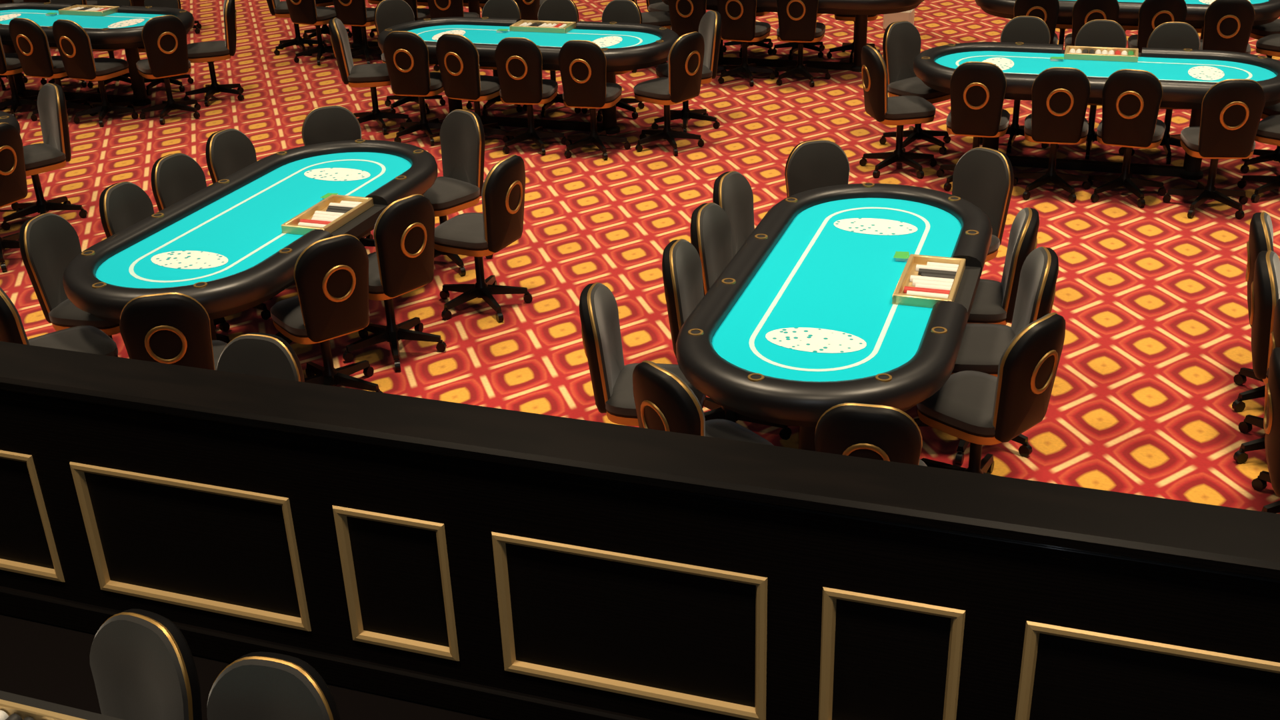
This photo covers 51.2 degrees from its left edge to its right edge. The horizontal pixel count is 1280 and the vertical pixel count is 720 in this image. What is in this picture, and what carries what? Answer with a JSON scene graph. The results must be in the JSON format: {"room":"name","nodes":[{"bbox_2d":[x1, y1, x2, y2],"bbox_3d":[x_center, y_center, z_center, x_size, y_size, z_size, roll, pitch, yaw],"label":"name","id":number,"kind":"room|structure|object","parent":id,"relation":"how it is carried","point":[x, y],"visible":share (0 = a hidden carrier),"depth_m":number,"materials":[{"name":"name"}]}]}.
{"room":"casino poker room","nodes":[
{"label":"casino poker room","id":0,"kind":"room"},
{"bbox_2d":[0,0,1279,719],"bbox_3d":[-2.640,-2.238,12.273,31.000,0.100,27.000,7,27,18],"label":"floor","id":1,"kind":"structure","parent":0,"point":[1151,299],"depth_m":8.69,"materials":[{"name":"red carpet"}]},
{"bbox_2d":[0,110,20,133],"bbox_3d":[-5.059,-0.887,8.560,1.160,0.815,2.660,7,27,18],"label":"table","id":2,"kind":"object","parent":1,"relation":"on","point":[5,117],"visible":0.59,"depth_m":9.19,"materials":[{"name":"black leather"}]},
{"bbox_2d":[0,122,27,271],"bbox_3d":[-4.326,-1.113,8.817,0.610,0.950,0.561,11,28,25],"label":"chair","id":3,"kind":"object","parent":1,"relation":"on","point":[13,185],"visible":0.86,"depth_m":8.68,"materials":[{"name":"black leather"}]},
{"bbox_2d":[0,73,27,90],"bbox_3d":[-6.568,-3.233,13.428,0.561,0.950,0.610,-19,30,-32],"label":"chair","id":4,"kind":"object","parent":1,"relation":"on","point":[25,79],"visible":0.37,"depth_m":13.59,"materials":[{"name":"black plastic"}]},
{"bbox_2d":[0,36,37,117],"bbox_3d":[-5.872,-2.764,12.392,0.561,0.950,0.610,7,27,19],"label":"chair","id":5,"kind":"object","parent":1,"relation":"on","point":[10,65],"visible":0.66,"depth_m":12.42,"materials":[{"name":"black"}]},
{"bbox_2d":[1,83,87,230],"bbox_3d":[-4.341,-1.447,9.518,0.610,0.950,0.561,-23,33,-37],"label":"chair","id":6,"kind":"object","parent":1,"relation":"on","point":[55,152],"visible":0.88,"depth_m":9.52,"materials":[{"name":"black leather"}]},
{"bbox_2d":[8,18,95,121],"bbox_3d":[-5.355,-2.697,12.214,0.561,0.950,0.610,8,27,21],"label":"chair","id":7,"kind":"object","parent":1,"relation":"on","point":[30,41],"visible":0.72,"depth_m":11.92,"materials":[{"name":"black leather"}]},
{"bbox_2d":[0,287,117,356],"bbox_3d":[-2.785,-0.036,6.446,0.610,0.950,0.561,-21,31,-34],"label":"chair","id":8,"kind":"object","parent":1,"relation":"on","point":[85,339],"visible":0.23,"depth_m":6.40,"materials":[{"name":"black leather"}]},
{"bbox_2d":[0,690,123,719],"bbox_3d":[-1.704,1.505,3.297,2.660,0.815,1.160,7,27,18],"label":"table","id":9,"kind":"object","parent":1,"relation":"on","point":[15,698],"visible":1,"depth_m":3.64,"materials":[{"name":"black leather"}]},
{"bbox_2d":[0,699,86,719],"bbox_3d":[-1.595,1.009,3.453,0.520,0.045,0.260,7,27,18],"label":"tray","id":10,"kind":"object","parent":9,"relation":"on","point":[9,710],"visible":1,"depth_m":3.56,"materials":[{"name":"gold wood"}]},
{"bbox_2d":[40,0,87,87],"bbox_3d":[-5.810,-3.239,13.384,0.561,0.950,0.610,6,27,17],"label":"chair","id":11,"kind":"object","parent":1,"relation":"on","point":[43,81],"visible":0.15,"depth_m":13.41,"materials":[{"name":"black"}]},
{"bbox_2d":[18,212,119,339],"bbox_3d":[-2.816,-0.281,6.963,0.610,0.950,0.561,5,26,14],"label":"chair","id":12,"kind":"object","parent":1,"relation":"on","point":[49,243],"visible":0.55,"depth_m":6.82,"materials":[{"name":"black leather"}]},
{"bbox_2d":[52,19,138,126],"bbox_3d":[-4.902,-2.647,12.075,0.561,0.950,0.610,10,28,24],"label":"chair","id":13,"kind":"object","parent":1,"relation":"on","point":[73,41],"visible":1,"depth_m":11.85,"materials":[{"name":"black leather"}]},
{"bbox_2d":[0,2,194,105],"bbox_3d":[-5.443,-2.891,12.787,2.660,0.815,1.160,7,27,18],"label":"table","id":14,"kind":"object","parent":1,"relation":"on","point":[123,29],"visible":0.74,"depth_m":12.65,"materials":[{"name":"black fabric"}]},
{"bbox_2d":[58,4,119,15],"bbox_3d":[-5.333,-3.387,12.943,0.520,0.045,0.260,7,27,18],"label":"tray","id":15,"kind":"object","parent":14,"relation":"on","point":[77,9],"visible":1,"depth_m":12.89,"materials":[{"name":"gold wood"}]},
{"bbox_2d":[87,0,145,93],"bbox_3d":[-5.256,-3.174,13.205,0.561,0.950,0.610,5,26,14],"label":"chair","id":16,"kind":"object","parent":1,"relation":"on","point":[124,77],"visible":0.25,"depth_m":13.25,"materials":[{"name":"black"}]},
{"bbox_2d":[89,608,201,719],"bbox_3d":[-1.475,1.238,3.680,0.561,0.950,0.610,12,29,27],"label":"chair","id":17,"kind":"object","parent":1,"relation":"on","point":[143,667],"visible":1,"depth_m":3.69,"materials":[{"name":"black leather"}]},
{"bbox_2d":[99,181,229,343],"bbox_3d":[-2.594,-0.501,7.407,0.610,0.950,0.561,5,27,15],"label":"chair","id":18,"kind":"object","parent":1,"relation":"on","point":[122,205],"visible":0.32,"depth_m":7.30,"materials":[{"name":"black leather"}]},
{"bbox_2d":[138,0,193,95],"bbox_3d":[-4.736,-3.128,13.070,0.561,0.950,0.610,5,26,14],"label":"chair","id":19,"kind":"object","parent":1,"relation":"on","point":[160,3],"visible":0.27,"depth_m":13.11,"materials":[{"name":"black"}]},
{"bbox_2d":[136,14,200,124],"bbox_3d":[-4.303,-2.669,12.077,0.561,0.950,0.610,-18,30,-29],"label":"chair","id":20,"kind":"object","parent":1,"relation":"on","point":[164,37],"visible":1,"depth_m":11.83,"materials":[{"name":"black leather"}]},
{"bbox_2d":[119,292,227,369],"bbox_3d":[-2.140,0.032,6.256,0.561,0.950,0.610,-7,26,-9],"label":"chair","id":21,"kind":"object","parent":1,"relation":"on","point":[169,328],"visible":0.51,"depth_m":5.88,"materials":[{"name":"black leather"}]},
{"bbox_2d":[150,152,271,329],"bbox_3d":[-2.486,-0.717,7.851,0.610,0.950,0.561,10,28,23],"label":"chair","id":22,"kind":"object","parent":1,"relation":"on","point":[175,177],"visible":0.34,"depth_m":7.77,"materials":[{"name":"black leather"}]},
{"bbox_2d":[183,0,243,106],"bbox_3d":[-4.071,-2.932,12.611,0.610,0.950,0.561,-9,26,-14],"label":"chair","id":23,"kind":"object","parent":1,"relation":"on","point":[210,52],"visible":0.97,"depth_m":12.50,"materials":[{"name":"black"}]},
{"bbox_2d":[205,128,256,183],"bbox_3d":[-2.320,-0.938,8.301,0.610,0.950,0.561,10,28,24],"label":"chair","id":24,"kind":"object","parent":1,"relation":"on","point":[228,151],"visible":0.37,"depth_m":8.21,"materials":[{"name":"black leather"}]},
{"bbox_2d":[62,139,437,343],"bbox_3d":[-2.025,-0.486,7.493,1.160,0.815,2.660,7,27,18],"label":"table","id":25,"kind":"object","parent":1,"relation":"on","point":[223,246],"visible":0.88,"depth_m":7.07,"materials":[{"name":"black fabric"}]},
{"bbox_2d":[281,194,373,235],"bbox_3d":[-1.682,-0.784,7.216,0.260,0.045,0.520,7,27,18],"label":"tray","id":26,"kind":"object","parent":25,"relation":"on","point":[334,211],"visible":0.98,"depth_m":7.21,"materials":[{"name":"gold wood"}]},
{"bbox_2d":[216,332,304,381],"bbox_3d":[-1.595,0.436,5.370,0.561,0.950,0.610,6,27,16],"label":"chair","id":27,"kind":"object","parent":1,"relation":"on","point":[257,354],"visible":0.19,"depth_m":5.38,"materials":[{"name":"black leather"}]},
{"bbox_2d":[206,651,340,719],"bbox_3d":[-1.022,1.319,3.477,0.561,0.950,0.610,6,27,16],"label":"chair","id":28,"kind":"object","parent":1,"relation":"on","point":[261,685],"visible":1,"depth_m":3.49,"materials":[{"name":"black leather"}]},
{"bbox_2d":[266,0,327,55],"bbox_3d":[-3.742,-3.815,14.437,0.610,0.950,0.561,-4,26,-5],"label":"chair","id":29,"kind":"object","parent":1,"relation":"on","point":[277,8],"visible":0.71,"depth_m":14.46,"materials":[{"name":"black"}]},
{"bbox_2d":[286,0,337,65],"bbox_3d":[-3.399,-3.632,14.026,0.561,0.950,0.610,12,29,26],"label":"chair","id":30,"kind":"object","parent":1,"relation":"on","point":[303,12],"visible":0.8,"depth_m":13.86,"materials":[{"name":"black leather"}]},
{"bbox_2d":[270,234,382,392],"bbox_3d":[-1.623,-0.245,6.797,0.561,0.950,0.610,-20,31,-33],"label":"chair","id":31,"kind":"object","parent":1,"relation":"on","point":[331,274],"visible":0.96,"depth_m":6.55,"materials":[{"name":"black leather"}]},
{"bbox_2d":[302,0,351,37],"bbox_3d":[-3.571,-4.067,14.951,0.561,0.950,0.610,-20,31,-32],"label":"chair","id":32,"kind":"object","parent":1,"relation":"on","point":[325,29],"visible":0.39,"depth_m":15.02,"materials":[{"name":"black"}]},
{"bbox_2d":[301,105,375,246],"bbox_3d":[-1.925,-1.116,8.645,0.561,0.950,0.610,-11,27,-17],"label":"chair","id":33,"kind":"object","parent":1,"relation":"on","point":[331,123],"visible":0.28,"depth_m":8.67,"materials":[{"name":"black leather"}]},
{"bbox_2d":[332,0,381,63],"bbox_3d":[-2.892,-3.587,13.896,0.561,0.950,0.610,8,27,19],"label":"chair","id":34,"kind":"object","parent":1,"relation":"on","point":[351,13],"visible":0.76,"depth_m":13.69,"materials":[{"name":"black leather"}]},
{"bbox_2d":[328,17,412,134],"bbox_3d":[-2.317,-2.475,11.522,0.610,0.950,0.561,-4,26,-4],"label":"chair","id":35,"kind":"object","parent":1,"relation":"on","point":[372,76],"visible":0.88,"depth_m":11.37,"materials":[{"name":"black leather"}]},
{"bbox_2d":[367,0,381,39],"bbox_3d":[-2.794,-4.089,14.940,0.561,0.950,0.610,10,28,24],"label":"chair","id":36,"kind":"object","parent":1,"relation":"on","point":[371,34],"visible":0.16,"depth_m":14.86,"materials":[{"name":"black"}]},
{"bbox_2d":[342,194,446,371],"bbox_3d":[-1.389,-0.483,7.280,0.610,0.950,0.561,19,33,37],"label":"chair","id":37,"kind":"object","parent":1,"relation":"on","point":[402,263],"visible":0.92,"depth_m":7.06,"materials":[{"name":"black leather"}]},
{"bbox_2d":[382,0,430,20],"bbox_3d":[-2.374,-3.554,13.786,0.561,0.950,0.610,5,26,14],"label":"chair","id":38,"kind":"object","parent":1,"relation":"on","point":[419,13],"visible":0.06,"depth_m":13.59,"materials":[{"name":"black leather"}]},
{"bbox_2d":[374,0,445,114],"bbox_3d":[-2.093,-2.745,12.072,0.561,0.950,0.610,-18,30,-30],"label":"chair","id":39,"kind":"object","parent":1,"relation":"on","point":[388,13],"visible":0.41,"depth_m":12.08,"materials":[{"name":"black"}]},
{"bbox_2d":[383,31,443,145],"bbox_3d":[-1.841,-2.327,11.176,0.561,0.950,0.610,4,26,13],"label":"chair","id":40,"kind":"object","parent":1,"relation":"on","point":[406,54],"visible":0.94,"depth_m":10.90,"materials":[{"name":"black leather"}]},
{"bbox_2d":[351,0,486,48],"bbox_3d":[-2.428,-3.740,14.340,2.660,0.815,1.160,7,27,18],"label":"table","id":41,"kind":"object","parent":1,"relation":"on","point":[473,5],"visible":0.25,"depth_m":14.61,"materials":[{"name":"black plastic"}]},
{"bbox_2d":[427,0,479,71],"bbox_3d":[-1.872,-3.447,13.526,0.561,0.950,0.610,5,26,14],"label":"chair","id":42,"kind":"object","parent":1,"relation":"on","point":[438,9],"visible":0.37,"depth_m":13.23,"materials":[{"name":"black leather"}]},
{"bbox_2d":[422,109,493,275],"bbox_3d":[-1.266,-1.063,8.486,0.561,0.950,0.610,20,33,38],"label":"chair","id":43,"kind":"object","parent":1,"relation":"on","point":[462,134],"visible":0.68,"depth_m":8.46,"materials":[{"name":"black leather"}]},
{"bbox_2d":[436,33,513,139],"bbox_3d":[-1.355,-2.258,10.995,0.561,0.950,0.610,10,28,24],"label":"chair","id":44,"kind":"object","parent":1,"relation":"on","point":[458,59],"visible":0.8,"depth_m":10.71,"materials":[{"name":"black leather"}]},
{"bbox_2d":[434,154,532,322],"bbox_3d":[-0.957,-0.754,7.815,0.610,0.950,0.561,11,28,25],"label":"chair","id":45,"kind":"object","parent":1,"relation":"on","point":[478,235],"visible":1,"depth_m":7.65,"materials":[{"name":"black leather"}]},
{"bbox_2d":[466,0,522,115],"bbox_3d":[-1.306,-2.728,11.976,0.561,0.950,0.610,7,27,18],"label":"chair","id":46,"kind":"object","parent":1,"relation":"on","point":[493,9],"visible":0.32,"depth_m":11.99,"materials":[{"name":"black"}]},
{"bbox_2d":[515,0,539,20],"bbox_3d":[-1.288,-3.505,13.604,0.561,0.950,0.610,-23,33,-37],"label":"chair","id":47,"kind":"object","parent":1,"relation":"on","point":[529,9],"visible":0.2,"depth_m":13.39,"materials":[{"name":"black"}]},
{"bbox_2d":[377,16,679,134],"bbox_3d":[-0.948,-2.389,11.400,2.660,0.815,1.160,7,27,18],"label":"table","id":48,"kind":"object","parent":1,"relation":"on","point":[625,46],"visible":0.62,"depth_m":11.28,"materials":[{"name":"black fabric"}]},
{"bbox_2d":[509,20,575,33],"bbox_3d":[-0.839,-2.885,11.556,0.520,0.045,0.260,7,27,18],"label":"tray","id":49,"kind":"object","parent":48,"relation":"on","point":[522,25],"visible":1,"depth_m":11.51,"materials":[{"name":"brown wood"}]},
{"bbox_2d":[494,37,567,155],"bbox_3d":[-0.901,-2.192,10.823,0.561,0.950,0.610,3,26,11],"label":"chair","id":50,"kind":"object","parent":1,"relation":"on","point":[519,61],"visible":1,"depth_m":10.55,"materials":[{"name":"black leather"}]},
{"bbox_2d":[522,0,580,117],"bbox_3d":[-0.783,-2.695,11.869,0.561,0.950,0.610,6,27,16],"label":"chair","id":51,"kind":"object","parent":1,"relation":"on","point":[549,10],"visible":0.34,"depth_m":11.90,"materials":[{"name":"black leather"}]},
{"bbox_2d":[558,40,630,159],"bbox_3d":[-0.381,-2.129,10.653,0.561,0.950,0.610,5,26,14],"label":"chair","id":52,"kind":"object","parent":1,"relation":"on","point":[583,63],"visible":1,"depth_m":10.38,"materials":[{"name":"black leather"}]},
{"bbox_2d":[581,0,644,121],"bbox_3d":[-0.244,-2.623,11.677,0.561,0.950,0.610,10,28,24],"label":"chair","id":53,"kind":"object","parent":1,"relation":"on","point":[617,11],"visible":0.41,"depth_m":11.69,"materials":[{"name":"black leather"}]},
{"bbox_2d":[0,341,1279,719],"bbox_3d":[-0.705,0.683,4.614,11.040,1.100,0.280,7,27,18],"label":"wall","id":54,"kind":"structure","parent":1,"relation":"on","point":[500,564],"depth_m":4.28,"materials":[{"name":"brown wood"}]},
{"bbox_2d":[579,282,705,425],"bbox_3d":[0.061,0.133,5.880,0.610,0.950,0.561,3,26,10],"label":"chair","id":55,"kind":"object","parent":1,"relation":"on","point":[611,380],"visible":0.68,"depth_m":5.74,"materials":[{"name":"black leather"}]},
{"bbox_2d":[631,0,671,72],"bbox_3d":[0.112,-3.368,13.212,0.610,0.950,0.561,-7,26,-11],"label":"chair","id":56,"kind":"object","parent":1,"relation":"on","point":[661,19],"visible":0.15,"depth_m":13.06,"materials":[{"name":"black leather"}]},
{"bbox_2d":[646,0,669,12],"bbox_3d":[0.332,-3.618,13.718,0.561,0.950,0.610,-20,31,-33],"label":"chair","id":57,"kind":"object","parent":1,"relation":"on","point":[653,5],"visible":0.16,"depth_m":13.66,"materials":[{"name":"black leather"}]},
{"bbox_2d":[633,31,704,155],"bbox_3d":[0.214,-2.174,10.703,0.610,0.950,0.561,20,33,38],"label":"chair","id":58,"kind":"object","parent":1,"relation":"on","point":[686,55],"visible":1,"depth_m":10.51,"materials":[{"name":"black leather"}]},
{"bbox_2d":[651,10,721,132],"bbox_3d":[0.379,-2.425,11.217,0.610,0.950,0.561,-9,26,-14],"label":"chair","id":59,"kind":"object","parent":1,"relation":"on","point":[710,26],"visible":0.75,"depth_m":11.14,"materials":[{"name":"black leather"}]},
{"bbox_2d":[668,0,725,73],"bbox_3d":[0.537,-3.192,12.810,0.561,0.950,0.610,9,28,22],"label":"chair","id":60,"kind":"object","parent":1,"relation":"on","point":[686,16],"visible":0.41,"depth_m":12.52,"materials":[{"name":"black leather"}]},
{"bbox_2d":[632,360,773,445],"bbox_3d":[0.292,0.381,5.343,0.610,0.950,0.561,-19,30,-32],"label":"chair","id":61,"kind":"object","parent":1,"relation":"on","point":[663,401],"visible":0.3,"depth_m":5.01,"materials":[{"name":"black leather"}]},
{"bbox_2d":[690,202,732,295],"bbox_3d":[0.569,-0.297,6.744,0.610,0.950,0.561,9,28,23],"label":"chair","id":62,"kind":"object","parent":1,"relation":"on","point":[711,233],"visible":0.38,"depth_m":6.65,"materials":[{"name":"black leather"}]},
{"bbox_2d":[662,238,791,439],"bbox_3d":[0.422,-0.083,6.305,0.610,0.950,0.561,6,27,17],"label":"chair","id":63,"kind":"object","parent":1,"relation":"on","point":[681,263],"visible":0.46,"depth_m":6.22,"materials":[{"name":"black leather"}]},
{"bbox_2d":[712,170,754,257],"bbox_3d":[0.705,-0.515,7.190,0.610,0.950,0.561,11,29,26],"label":"chair","id":64,"kind":"object","parent":1,"relation":"on","point":[733,192],"visible":0.31,"depth_m":7.15,"materials":[{"name":"black leather"}]},
{"bbox_2d":[716,0,775,85],"bbox_3d":[0.993,-3.128,12.643,0.561,0.950,0.610,9,28,23],"label":"chair","id":65,"kind":"object","parent":1,"relation":"on","point":[739,23],"visible":0.96,"depth_m":12.43,"materials":[{"name":"black"}]},
{"bbox_2d":[723,11,773,57],"bbox_3d":[1.128,-3.648,13.722,0.561,0.950,0.610,8,27,20],"label":"chair","id":66,"kind":"object","parent":1,"relation":"on","point":[761,43],"visible":0.27,"depth_m":13.80,"materials":[{"name":"black"}]},
{"bbox_2d":[662,0,924,71],"bbox_3d":[1.448,-3.279,13.087,2.660,0.815,1.160,7,27,18],"label":"table","id":67,"kind":"object","parent":1,"relation":"on","point":[861,9],"visible":0.71,"depth_m":12.65,"materials":[{"name":"black wood"}]},
{"bbox_2d":[772,12,824,59],"bbox_3d":[1.632,-3.575,13.532,0.561,0.950,0.610,10,28,24],"label":"chair","id":68,"kind":"object","parent":1,"relation":"on","point":[811,46],"visible":0.34,"depth_m":13.62,"materials":[{"name":"black"}]},
{"bbox_2d":[773,0,830,87],"bbox_3d":[1.512,-3.096,12.538,0.561,0.950,0.610,6,27,15],"label":"chair","id":69,"kind":"object","parent":1,"relation":"on","point":[798,23],"visible":1,"depth_m":12.31,"materials":[{"name":"black"}]},
{"bbox_2d":[784,139,849,197],"bbox_3d":[1.071,-0.716,7.583,0.561,0.950,0.610,-7,26,-11],"label":"chair","id":70,"kind":"object","parent":1,"relation":"on","point":[812,164],"visible":0.28,"depth_m":7.61,"materials":[{"name":"black leather"}]},
{"bbox_2d":[676,182,992,451],"bbox_3d":[0.984,-0.065,6.387,1.160,0.815,2.660,7,27,18],"label":"table","id":71,"kind":"object","parent":1,"relation":"on","point":[803,322],"visible":0.91,"depth_m":5.86,"materials":[{"name":"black fabric"}]},
{"bbox_2d":[893,251,909,261],"bbox_3d":[1.259,-0.497,6.427,0.079,0.018,0.102,3,26,11],"label":"deck","id":72,"kind":"object","parent":71,"relation":"on","point":[899,256],"visible":0.92,"depth_m":6.41,"materials":[{"name":"green paper"}]},
{"bbox_2d":[892,254,965,307],"bbox_3d":[1.326,-0.363,6.110,0.260,0.045,0.520,7,27,18],"label":"tray","id":73,"kind":"object","parent":71,"relation":"on","point":[925,281],"visible":0.93,"depth_m":6.10,"materials":[{"name":"beige wood"}]},
{"bbox_2d":[826,14,881,62],"bbox_3d":[2.165,-3.500,13.336,0.561,0.950,0.610,5,26,15],"label":"chair","id":74,"kind":"object","parent":1,"relation":"on","point":[845,46],"visible":0.37,"depth_m":13.35,"materials":[{"name":"black"}]},
{"bbox_2d":[814,402,926,465],"bbox_3d":[0.879,0.474,5.105,0.561,0.950,0.610,5,26,13],"label":"chair","id":75,"kind":"object","parent":1,"relation":"on","point":[884,433],"visible":0.27,"depth_m":4.69,"materials":[{"name":"black leather"}]},
{"bbox_2d":[859,44,936,178],"bbox_3d":[1.945,-1.880,9.957,0.610,0.950,0.561,-6,26,-9],"label":"chair","id":76,"kind":"object","parent":1,"relation":"on","point":[899,111],"visible":1,"depth_m":9.80,"materials":[{"name":"black leather"}]},
{"bbox_2d":[879,20,950,154],"bbox_3d":[2.196,-2.136,10.475,0.561,0.950,0.610,-19,30,-31],"label":"chair","id":77,"kind":"object","parent":1,"relation":"on","point":[901,41],"visible":0.82,"depth_m":10.48,"materials":[{"name":"black leather"}]},
{"bbox_2d":[936,61,1009,191],"bbox_3d":[2.432,-1.730,9.606,0.561,0.950,0.610,7,27,18],"label":"chair","id":78,"kind":"object","parent":1,"relation":"on","point":[977,89],"visible":0.8,"depth_m":9.30,"materials":[{"name":"black leather"}]},
{"bbox_2d":[952,147,1013,261],"bbox_3d":[1.738,-0.658,7.412,0.610,0.950,0.561,-20,31,-33],"label":"chair","id":79,"kind":"object","parent":1,"relation":"on","point":[983,177],"visible":0.35,"depth_m":7.36,"materials":[{"name":"black leather"}]},
{"bbox_2d":[914,246,1058,465],"bbox_3d":[1.569,-0.057,6.166,0.610,0.950,0.561,1,26,6],"label":"chair","id":80,"kind":"object","parent":1,"relation":"on","point":[983,346],"visible":0.6,"depth_m":6.03,"materials":[{"name":"black leather"}]},
{"bbox_2d":[916,312,1065,475],"bbox_3d":[1.446,0.182,5.674,0.561,0.950,0.610,-23,33,-37],"label":"chair","id":81,"kind":"object","parent":1,"relation":"on","point":[979,409],"visible":0.78,"depth_m":5.45,"materials":[{"name":"black leather"}]},
{"bbox_2d":[967,207,1039,325],"bbox_3d":[1.638,-0.303,6.676,0.610,0.950,0.561,4,26,12],"label":"chair","id":82,"kind":"object","parent":1,"relation":"on","point":[994,302],"visible":0.46,"depth_m":6.47,"materials":[{"name":"black leather"}]},
{"bbox_2d":[980,16,1050,152],"bbox_3d":[2.971,-2.167,10.483,0.561,0.950,0.610,8,27,19],"label":"chair","id":83,"kind":"object","parent":1,"relation":"on","point":[1027,29],"visible":0.39,"depth_m":10.51,"materials":[{"name":"black leather"}]},
{"bbox_2d":[1014,0,1059,43],"bbox_3d":[3.497,-2.865,11.904,0.561,0.950,0.610,4,26,12],"label":"chair","id":84,"kind":"object","parent":1,"relation":"on","point":[1048,11],"visible":0.2,"depth_m":11.53,"materials":[{"name":"black"}]},
{"bbox_2d":[1013,67,1090,202],"bbox_3d":[2.926,-1.645,9.391,0.561,0.950,0.610,5,26,15],"label":"chair","id":85,"kind":"object","parent":1,"relation":"on","point":[1061,95],"visible":0.99,"depth_m":9.12,"materials":[{"name":"black leather"}]},
{"bbox_2d":[1056,21,1071,49],"bbox_3d":[4.037,-3.275,12.723,0.561,0.950,0.610,9,27,21],"label":"chair","id":86,"kind":"object","parent":1,"relation":"on","point":[1062,26],"visible":0.07,"depth_m":12.57,"materials":[{"name":"black leather"}]},
{"bbox_2d":[1057,19,1126,159],"bbox_3d":[3.500,-2.084,10.268,0.561,0.950,0.610,6,27,17],"label":"chair","id":87,"kind":"object","parent":1,"relation":"on","point":[1097,33],"visible":0.39,"depth_m":10.29,"materials":[{"name":"black leather"}]},
{"bbox_2d":[1064,0,1119,49],"bbox_3d":[3.947,-2.783,11.700,0.561,0.950,0.610,5,26,13],"label":"chair","id":88,"kind":"object","parent":1,"relation":"on","point":[1084,11],"visible":0.32,"depth_m":11.32,"materials":[{"name":"black"}]},
{"bbox_2d":[913,42,1279,179],"bbox_3d":[3.340,-1.794,9.832,2.660,0.815,1.160,7,27,18],"label":"table","id":89,"kind":"object","parent":1,"relation":"on","point":[1185,76],"visible":0.62,"depth_m":9.74,"materials":[{"name":"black fabric"}]},
{"bbox_2d":[1064,46,1138,61],"bbox_3d":[3.449,-2.290,9.989,0.520,0.045,0.260,7,27,18],"label":"tray","id":90,"kind":"object","parent":89,"relation":"on","point":[1078,53],"visible":1,"depth_m":9.95,"materials":[{"name":"wood"}]},
{"bbox_2d":[1088,69,1166,207],"bbox_3d":[3.404,-1.599,9.258,0.561,0.950,0.610,10,28,24],"label":"chair","id":91,"kind":"object","parent":1,"relation":"on","point":[1132,99],"visible":1,"depth_m":9.00,"materials":[{"name":"black leather"}]},
{"bbox_2d":[974,0,1279,39],"bbox_3d":[4.379,-2.931,12.139,2.660,0.815,1.160,7,27,18],"label":"table","id":92,"kind":"object","parent":1,"relation":"on","point":[1266,11],"visible":0.33,"depth_m":11.54,"materials":[{"name":"black fabric"}]},
{"bbox_2d":[1118,23,1138,31],"bbox_3d":[4.563,-3.228,12.586,0.561,0.950,0.610,7,27,18],"label":"chair","id":93,"kind":"object","parent":1,"relation":"on","point":[1126,27],"visible":0.04,"depth_m":12.40,"materials":[{"name":"black leather"}]},
{"bbox_2d":[1127,0,1187,52],"bbox_3d":[4.463,-2.742,11.575,0.561,0.950,0.610,4,26,12],"label":"chair","id":94,"kind":"object","parent":1,"relation":"on","point":[1152,13],"visible":0.36,"depth_m":11.21,"materials":[{"name":"black"}]},
{"bbox_2d":[1131,22,1199,164],"bbox_3d":[4.020,-2.024,10.103,0.561,0.950,0.610,3,26,11],"label":"chair","id":95,"kind":"object","parent":1,"relation":"on","point":[1182,35],"visible":0.39,"depth_m":10.13,"materials":[{"name":"black leather"}]},
{"bbox_2d":[1162,79,1265,219],"bbox_3d":[3.881,-1.478,8.970,0.561,0.950,0.610,2,26,8],"label":"chair","id":96,"kind":"object","parent":1,"relation":"on","point":[1232,110],"visible":1,"depth_m":8.70,"materials":[{"name":"black leather"}]},
{"bbox_2d":[1199,0,1254,53],"bbox_3d":[4.942,-2.639,11.325,0.561,0.950,0.610,7,27,18],"label":"chair","id":97,"kind":"object","parent":1,"relation":"on","point":[1228,24],"visible":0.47,"depth_m":10.99,"materials":[{"name":"black"}]},
{"bbox_2d":[1232,211,1273,411],"bbox_3d":[3.170,-0.212,6.370,0.610,0.950,0.561,8,27,21],"label":"chair","id":98,"kind":"object","parent":1,"relation":"on","point":[1261,239],"visible":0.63,"depth_m":6.30,"materials":[{"name":"black leather"}]},
{"bbox_2d":[1233,250,1279,463],"bbox_3d":[2.984,0.011,5.917,0.610,0.950,0.561,10,28,23],"label":"chair","id":99,"kind":"object","parent":1,"relation":"on","point":[1265,285],"visible":0.8,"depth_m":5.82,"materials":[{"name":"black leather"}]},
{"bbox_2d":[1237,114,1279,202],"bbox_3d":[4.471,-1.580,9.140,0.610,0.950,0.561,20,33,39],"label":"chair","id":100,"kind":"object","parent":1,"relation":"on","point":[1268,132],"visible":0.87,"depth_m":9.20,"materials":[{"name":"black leather"}]},
{"bbox_2d":[1240,102,1279,173],"bbox_3d":[4.693,-1.842,9.673,0.610,0.950,0.561,-8,26,-13],"label":"chair","id":101,"kind":"object","parent":1,"relation":"on","point":[1265,155],"visible":0.52,"depth_m":9.79,"materials":[{"name":"black"}]},
{"bbox_2d":[1250,18,1279,58],"bbox_3d":[5.692,-2.984,11.991,0.610,0.950,0.561,-5,26,-6],"label":"chair","id":102,"kind":"object","parent":1,"relation":"on","point":[1258,32],"visible":0.16,"depth_m":11.86,"materials":[{"name":"black leather"}]},
{"bbox_2d":[1251,298,1279,513],"bbox_3d":[2.857,0.232,5.465,0.610,0.950,0.561,7,27,18],"label":"chair","id":103,"kind":"object","parent":1,"relation":"on","point":[1259,483],"visible":0.41,"depth_m":5.57,"materials":[{"name":"black"}]},
{"bbox_2d":[1256,33,1279,57],"bbox_3d":[5.541,-2.700,11.406,0.561,0.950,0.610,-23,32,-36],"label":"chair","id":104,"kind":"object","parent":1,"relation":"on","point":[1269,45],"visible":0.43,"depth_m":11.36,"materials":[{"name":"black leather"}]},
{"bbox_2d":[1263,347,1279,497],"bbox_3d":[2.647,0.431,5.062,0.610,0.950,0.561,6,27,16],"label":"chair","id":105,"kind":"object","parent":1,"relation":"on","point":[1271,420],"visible":0.78,"depth_m":4.96,"materials":[{"name":"black leather"}]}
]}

